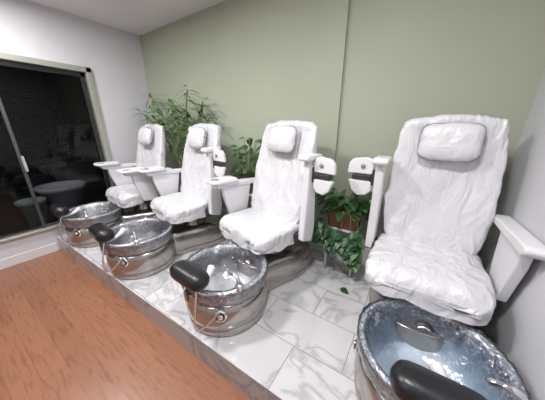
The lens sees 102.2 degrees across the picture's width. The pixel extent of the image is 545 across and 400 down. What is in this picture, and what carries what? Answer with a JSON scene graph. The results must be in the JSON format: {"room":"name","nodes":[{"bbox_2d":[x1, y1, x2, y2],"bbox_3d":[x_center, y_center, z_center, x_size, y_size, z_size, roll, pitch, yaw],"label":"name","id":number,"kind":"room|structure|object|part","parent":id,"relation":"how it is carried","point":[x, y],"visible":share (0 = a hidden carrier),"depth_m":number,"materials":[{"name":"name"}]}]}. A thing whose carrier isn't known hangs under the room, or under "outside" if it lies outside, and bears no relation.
{"room":"salon","nodes":[
{"label":"salon","id":0,"kind":"room"},
{"bbox_2d":[0,0,152,259],"bbox_3d":[-3.364,-0.387,1.576,0.100,2.740,5.410,12,22,31],"label":"wall","id":1,"kind":"structure","parent":0,"point":[28,28],"depth_m":2.78,"materials":[{"name":"white paint"}]},
{"bbox_2d":[0,243,57,269],"bbox_3d":[-3.770,1.088,1.308,0.012,0.110,3.760,12,22,31],"label":"baseboard","id":2,"kind":"structure","parent":1,"relation":"attached to","point":[26,256],"depth_m":2.59,"materials":[{"name":"white"}]},
{"bbox_2d":[0,224,58,242],"bbox_3d":[-3.143,0.516,2.203,0.130,0.030,2.970,12,22,31],"label":"frame","id":3,"kind":"object","parent":1,"relation":"on","point":[36,231],"visible":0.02,"depth_m":2.55,"materials":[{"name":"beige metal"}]},
{"bbox_2d":[0,221,58,238],"bbox_3d":[-3.172,0.493,2.177,0.040,0.030,2.910,12,22,31],"label":"rail","id":4,"kind":"object","parent":3,"relation":"on","point":[55,222],"visible":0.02,"depth_m":2.58,"materials":[{"name":"grey metal"}]},
{"bbox_2d":[0,52,110,227],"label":"window","id":5,"kind":"structure","parent":1,"relation":"in","point":[6,59],"depth_m":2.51,"materials":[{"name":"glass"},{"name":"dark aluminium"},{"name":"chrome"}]},
{"bbox_3d":[-2.785,-0.520,2.404,0.040,1.810,0.030,12,22,31],"label":"sliding stile","id":6,"kind":"part","parent":5,"relation":"part of","materials":[{"name":"grey metal"}]},
{"bbox_3d":[-2.747,-0.400,2.437,0.030,0.180,0.030,12,22,31],"label":"pull handle","id":7,"kind":"part","parent":5,"relation":"part of","materials":[{"name":"silver metal"}]},
{"bbox_3d":[-3.172,-1.187,1.618,0.040,0.050,2.910,12,22,31],"label":"rail","id":8,"kind":"part","parent":5,"relation":"part of","materials":[{"name":"grey metal"}]},
{"bbox_3d":[-3.143,-1.244,1.617,0.130,0.060,2.970,12,22,31],"label":"frame","id":9,"kind":"part","parent":5,"relation":"part of","materials":[{"name":"beige metal"}]},
{"bbox_3d":[-2.387,-0.715,3.035,0.040,1.840,0.050,12,22,31],"label":"inner stile","id":10,"kind":"part","parent":5,"relation":"part of","materials":[{"name":"black metal"}]},
{"bbox_2d":[84,67,115,186],"bbox_3d":[-2.344,-0.755,3.061,0.130,1.900,0.060,12,22,31],"label":"frame","id":11,"kind":"object","parent":1,"relation":"attached to","point":[88,75],"visible":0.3,"depth_m":2.91,"materials":[{"name":"beige metal"}]},
{"bbox_2d":[0,250,250,399],"bbox_3d":[-1.603,1.344,0.870,4.180,0.100,5.310,12,22,31],"label":"floor","id":12,"kind":"structure","parent":0,"point":[65,334],"depth_m":1.58,"materials":[{"name":"laminate"}]},
{"bbox_2d":[56,233,474,399],"bbox_3d":[-0.574,0.712,2.311,4.178,0.190,1.499,12,22,31],"label":"platform","id":13,"kind":"object","parent":12,"relation":"on","point":[300,347],"visible":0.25,"depth_m":1.52,"materials":[{"name":"stone"}]},
{"bbox_2d":[49,124,171,247],"bbox_3d":[-1.911,-0.247,2.752,0.995,1.352,1.367,14,23,36],"label":"chair","id":14,"kind":"object","parent":13,"relation":"on","point":[134,191],"visible":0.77,"depth_m":2.75,"materials":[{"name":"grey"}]},
{"bbox_2d":[83,209,89,218],"bbox_3d":[-2.063,0.143,2.426,0.129,0.093,0.064,12,22,31],"label":"faucet","id":15,"kind":"object","parent":14,"relation":"on","point":[86,216],"depth_m":2.39,"materials":[{"name":"silver metal"}]},
{"bbox_2d":[62,200,123,247],"bbox_3d":[-2.164,0.277,2.709,0.633,0.385,0.625,12,22,31],"label":"basin","id":16,"kind":"object","parent":14,"relation":"in","point":[76,223],"depth_m":2.50,"materials":[{"name":"grey metal"}]},
{"bbox_2d":[93,162,119,165],"bbox_3d":[-2.207,-0.483,2.935,0.200,0.020,0.270,14,23,35],"label":"tray","id":17,"kind":"object","parent":14,"relation":"on","point":[99,163],"depth_m":2.89,"materials":[{"name":"white plastic"}]},
{"bbox_3d":[-2.106,-0.307,3.115,0.046,0.354,0.335,14,23,35],"label":"arm panel","id":18,"kind":"part","parent":14,"relation":"part of","materials":[{"name":"white plastic"}]},
{"bbox_2d":[116,167,139,173],"bbox_3d":[-1.593,-0.335,2.491,0.200,0.020,0.270,14,23,35],"label":"tray","id":19,"kind":"object","parent":14,"relation":"on","point":[133,170],"depth_m":2.43,"materials":[{"name":"white plastic"}]},
{"bbox_2d":[106,184,159,205],"bbox_3d":[-1.799,-0.104,2.952,0.646,0.175,0.611,14,23,35],"label":"seat cushion","id":20,"kind":"object","parent":14,"relation":"on","point":[122,195],"depth_m":2.69,"materials":[{"name":"white fabric"}]},
{"bbox_3d":[-1.509,-0.163,2.684,0.046,0.354,0.335,14,23,35],"label":"arm panel","id":21,"kind":"part","parent":14,"relation":"part of","materials":[{"name":"white plastic"}]},
{"bbox_2d":[138,128,152,144],"bbox_3d":[-1.671,-0.836,2.888,0.308,0.223,0.104,14,8,35],"label":"pillow","id":22,"kind":"object","parent":14,"relation":"on","point":[145,135],"depth_m":2.82,"materials":[{"name":"white fabric"}]},
{"bbox_3d":[-1.666,-0.584,2.982,0.686,0.859,0.297,14,23,35],"label":"backrest","id":23,"kind":"part","parent":14,"relation":"part of","materials":[{"name":"white fabric"}]},
{"bbox_2d":[88,123,225,279],"bbox_3d":[-1.125,-0.112,2.344,1.346,1.352,1.032,-10,21,-28],"label":"chair","id":24,"kind":"object","parent":13,"relation":"on","point":[187,220],"visible":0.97,"depth_m":2.31,"materials":[{"name":"white leather"},{"name":"white plastic"},{"name":"metal"}]},
{"bbox_2d":[131,231,139,244],"bbox_3d":[-1.196,0.317,1.903,0.129,0.093,0.064,12,22,31],"label":"faucet","id":25,"kind":"object","parent":24,"relation":"on","point":[136,241],"depth_m":1.87,"materials":[{"name":"silver metal"}]},
{"bbox_2d":[105,216,175,279],"bbox_3d":[-1.297,0.451,2.185,0.625,0.384,0.625,12,22,31],"label":"basin","id":26,"kind":"object","parent":24,"relation":"in","point":[153,250],"depth_m":2.01,"materials":[{"name":"grey metal"}]},
{"bbox_2d":[138,166,165,172],"bbox_3d":[-1.390,-0.336,2.532,0.224,0.060,0.282,12,22,31],"label":"tray","id":27,"kind":"object","parent":24,"relation":"on","point":[157,169],"depth_m":2.51,"materials":[{"name":"white plastic"}]},
{"bbox_3d":[-1.279,-0.169,2.699,0.046,0.354,0.335,16,24,40],"label":"arm panel","id":28,"kind":"part","parent":24,"relation":"part of","materials":[{"name":"white plastic"}]},
{"bbox_2d":[150,192,208,221],"bbox_3d":[-0.980,0.045,2.503,0.659,0.178,0.613,16,24,40],"label":"seat cushion","id":29,"kind":"object","parent":24,"relation":"on","point":[178,206],"depth_m":2.29,"materials":[{"name":"white fabric"}]},
{"bbox_2d":[188,127,205,148],"bbox_3d":[-0.840,-0.684,2.426,0.309,0.226,0.104,16,9,40],"label":"pillow","id":30,"kind":"object","parent":24,"relation":"on","point":[196,135],"depth_m":2.36,"materials":[{"name":"white leather"}]},
{"bbox_3d":[-0.833,-0.430,2.520,0.704,0.858,0.293,16,24,40],"label":"backrest","id":31,"kind":"part","parent":24,"relation":"part of","materials":[{"name":"white plastic"}]},
{"bbox_3d":[-0.686,0.112,2.389,0.131,0.080,0.120,16,24,40],"label":"arm mount","id":32,"kind":"part","parent":24,"relation":"part of","materials":[{"name":"grey plastic"}]},
{"bbox_2d":[212,149,225,176],"bbox_3d":[-0.509,-0.353,2.125,0.194,0.276,0.075,12,22,31],"label":"tray","id":33,"kind":"object","parent":24,"relation":"on","point":[218,156],"depth_m":2.10,"materials":[{"name":"white plastic"}]},
{"bbox_2d":[131,85,216,167],"bbox_3d":[-1.310,-0.564,3.026,1.573,1.780,0.461,12,22,31],"label":"bamboo","id":34,"kind":"object","parent":13,"relation":"on","point":[173,107],"visible":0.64,"depth_m":2.90,"materials":[{"name":"green plant"}]},
{"bbox_2d":[229,137,261,195],"bbox_3d":[-0.254,-0.079,2.469,0.431,1.208,0.331,7,20,20],"label":"pothos","id":35,"kind":"object","parent":13,"relation":"on","point":[249,174],"visible":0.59,"depth_m":2.37,"materials":[{"name":"green plant"}]},
{"bbox_2d":[169,120,335,336],"bbox_3d":[-0.190,0.061,1.801,1.328,1.368,1.016,-11,21,-30],"label":"chair","id":36,"kind":"object","parent":13,"relation":"on","point":[227,285],"visible":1,"depth_m":1.78,"materials":[{"name":"white leather"},{"name":"white plastic"},{"name":"metal"}]},
{"bbox_3d":[-0.511,0.551,1.373,0.044,0.149,0.067,13,22,34],"label":"footrest arm","id":37,"kind":"part","parent":36,"relation":"part of","materials":[{"name":"grey plastic"}]},
{"bbox_2d":[205,176,237,184],"bbox_3d":[-0.464,-0.167,2.023,0.235,0.060,0.288,12,22,31],"label":"tray","id":38,"kind":"object","parent":36,"relation":"on","point":[223,180],"depth_m":2.00,"materials":[{"name":"white plastic"}]},
{"bbox_2d":[180,242,267,336],"bbox_3d":[-0.339,0.631,1.646,0.622,0.384,0.628,12,22,31],"label":"basin","id":39,"kind":"object","parent":36,"relation":"in","point":[224,308],"depth_m":1.47,"materials":[{"name":"grey metal"}]},
{"bbox_2d":[228,271,242,291],"bbox_3d":[-0.235,0.496,1.366,0.130,0.093,0.060,12,22,31],"label":"faucet","id":40,"kind":"object","parent":36,"relation":"on","point":[239,285],"depth_m":1.33,"materials":[{"name":"silver metal"}]},
{"bbox_3d":[-0.346,0.003,2.183,0.335,0.354,0.046,-17,25,-41],"label":"arm panel","id":41,"kind":"part","parent":36,"relation":"part of","materials":[{"name":"white plastic"}]},
{"bbox_2d":[219,207,298,253],"bbox_3d":[-0.078,0.219,1.979,0.611,0.178,0.642,-17,25,-41],"label":"seat cushion","id":42,"kind":"object","parent":36,"relation":"on","point":[260,230],"depth_m":1.78,"materials":[{"name":"white fabric"}]},
{"bbox_2d":[267,126,295,152],"bbox_3d":[0.075,-0.521,1.886,0.102,0.222,0.306,2,12,-46],"label":"pillow","id":43,"kind":"object","parent":36,"relation":"on","point":[281,139],"depth_m":1.83,"materials":[{"name":"white fabric"}]},
{"bbox_3d":[0.082,-0.259,1.981,0.298,0.876,0.671,-17,25,-41],"label":"backrest","id":44,"kind":"part","parent":36,"relation":"part of","materials":[{"name":"white plastic"}]},
{"bbox_3d":[0.203,0.291,1.850,0.120,0.080,0.116,-17,25,-41],"label":"arm mount","id":45,"kind":"part","parent":36,"relation":"part of","materials":[{"name":"grey plastic"}]},
{"bbox_2d":[312,156,335,194],"bbox_3d":[0.367,-0.171,1.579,0.192,0.276,0.086,12,22,31],"label":"tray","id":46,"kind":"object","parent":36,"relation":"on","point":[324,168],"depth_m":1.56,"materials":[{"name":"white plastic"}]},
{"bbox_2d":[312,187,371,276],"bbox_3d":[0.636,0.293,1.981,0.537,0.810,0.374,12,22,31],"label":"pothos","id":47,"kind":"object","parent":13,"relation":"on","point":[344,214],"visible":0.94,"depth_m":1.87,"materials":[{"name":"green plant"}]},
{"bbox_3d":[0.506,0.447,2.074,0.019,0.458,0.020,12,22,31],"label":"stand leg","id":48,"kind":"part","parent":47,"relation":"part of","materials":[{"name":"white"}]},
{"bbox_2d":[325,224,361,232],"bbox_3d":[0.648,0.240,2.002,0.280,0.020,0.190,12,22,31],"label":"shelf","id":49,"kind":"object","parent":47,"relation":"attached to","point":[347,230],"depth_m":1.93,"materials":[{"name":"white"}]},
{"bbox_2d":[326,204,361,230],"bbox_3d":[0.648,0.150,1.972,0.309,0.170,0.210,12,22,31],"label":"planter","id":50,"kind":"object","parent":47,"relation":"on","point":[335,224],"depth_m":1.90,"materials":[{"name":"brown"}]},
{"bbox_2d":[340,287,347,292],"bbox_3d":[0.601,0.753,1.838,0.077,0.009,0.059,12,22,31],"label":"fallen leaf","id":51,"kind":"object","parent":13,"relation":"on","point":[343,289],"visible":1,"depth_m":1.84,"materials":[{"name":"green plant"}]},
{"bbox_2d":[348,113,544,399],"bbox_3d":[0.774,0.249,1.207,0.930,1.386,1.343,11,21,30],"label":"chair","id":52,"kind":"object","parent":13,"relation":"on","point":[417,339],"visible":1,"depth_m":1.24,"materials":[{"name":"white leather"},{"name":"white plastic"},{"name":"metal"}]},
{"bbox_2d":[348,157,374,194],"bbox_3d":[0.636,-0.169,1.573,0.194,0.276,0.057,12,22,31],"label":"tray","id":53,"kind":"object","parent":52,"relation":"on","point":[362,168],"depth_m":1.55,"materials":[{"name":"white plastic"}]},
{"bbox_2d":[417,325,431,332],"bbox_3d":[0.828,0.725,1.204,0.076,0.076,0.038,11,21,30],"label":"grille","id":54,"kind":"object","parent":52,"relation":"attached to","point":[420,328],"depth_m":1.19,"materials":[{"name":"silver metal"}]},
{"bbox_2d":[365,233,495,321],"bbox_3d":[0.942,0.417,1.380,0.611,0.172,0.607,12,22,31],"label":"seat cushion","id":55,"kind":"object","parent":52,"relation":"on","point":[443,280],"depth_m":1.21,"materials":[{"name":"white leather"}]},
{"bbox_2d":[354,297,532,399],"bbox_3d":[0.713,0.830,1.045,0.629,0.385,0.624,12,22,31],"label":"basin","id":56,"kind":"object","parent":52,"relation":"in","point":[390,330],"depth_m":1.12,"materials":[{"name":"grey metal"}]},
{"bbox_3d":[1.086,-0.094,1.450,0.606,0.890,0.216,12,22,31],"label":"backrest","id":57,"kind":"part","parent":52,"relation":"part of","materials":[{"name":"white plastic"}]},
{"bbox_2d":[417,123,485,161],"bbox_3d":[1.065,-0.348,1.325,0.306,0.224,0.099,12,13,31],"label":"pillow","id":58,"kind":"object","parent":52,"relation":"on","point":[436,142],"depth_m":1.29,"materials":[{"name":"white leather"}]},
{"bbox_2d":[485,377,527,399],"bbox_3d":[0.832,0.693,0.774,0.131,0.093,0.054,12,22,31],"label":"faucet","id":59,"kind":"object","parent":52,"relation":"on","point":[492,382],"depth_m":0.77,"materials":[{"name":"silver metal"}]},
{"bbox_3d":[1.217,0.347,1.149,0.046,0.354,0.335,12,22,31],"label":"arm panel","id":60,"kind":"part","parent":52,"relation":"part of","materials":[{"name":"white plastic"}]},
{"bbox_2d":[29,0,224,35],"bbox_3d":[-1.603,-1.351,-0.027,4.380,0.100,5.510,12,22,31],"label":"ceiling","id":61,"kind":"structure","parent":0,"point":[137,17],"depth_m":2.47,"materials":[{"name":"paint"}]},
{"bbox_2d":[236,173,254,193],"bbox_3d":[-0.258,-0.182,2.463,0.309,0.170,0.210,12,22,31],"label":"planter","id":62,"kind":"object","parent":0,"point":[241,176],"depth_m":2.39,"materials":[{"name":"brown"}]},
{"bbox_2d":[140,0,544,256],"bbox_3d":[-0.168,-0.722,2.581,4.280,2.740,0.130,12,22,31],"label":"wall","id":63,"kind":"structure","parent":0,"point":[358,70],"depth_m":1.87,"materials":[{"name":"green paint"}]},
{"bbox_2d":[221,208,370,265],"bbox_3d":[-0.170,0.333,2.832,4.180,0.200,0.029,12,22,31],"label":"baseboard","id":64,"kind":"structure","parent":63,"relation":"attached to","point":[313,246],"depth_m":2.39,"materials":[{"name":"white"}]},
{"bbox_2d":[475,69,544,399],"bbox_3d":[0.213,0.354,-0.654,0.100,2.740,5.410,12,22,31],"label":"wall","id":65,"kind":"structure","parent":0,"point":[516,326],"depth_m":1.12,"materials":[{"name":"white paint"}]},
{"label":"outside","id":66,"kind":"structure","parent":0,"visible":0},
{"bbox_2d":[0,177,107,234],"bbox_3d":[-4.630,0.406,3.025,3.250,0.120,6.500,12,22,31],"label":"ground","id":67,"kind":"structure","parent":66,"point":[11,219],"depth_m":3.97,"materials":[{"name":"grey"}]},
{"bbox_2d":[14,197,48,227],"bbox_3d":[-3.208,0.171,2.971,0.297,0.360,0.297,12,22,31],"label":"bucket","id":68,"kind":"object","parent":67,"relation":"on","point":[26,206],"visible":0.8,"depth_m":2.90,"materials":[{"name":"grey plastic"}]},
{"bbox_2d":[33,180,85,216],"bbox_3d":[-3.167,-0.012,3.361,0.572,0.460,0.572,12,22,31],"label":"planter pot","id":69,"kind":"object","parent":67,"relation":"on","point":[70,193],"visible":0.68,"depth_m":3.24,"materials":[{"name":"grey ceramic"}]}
]}

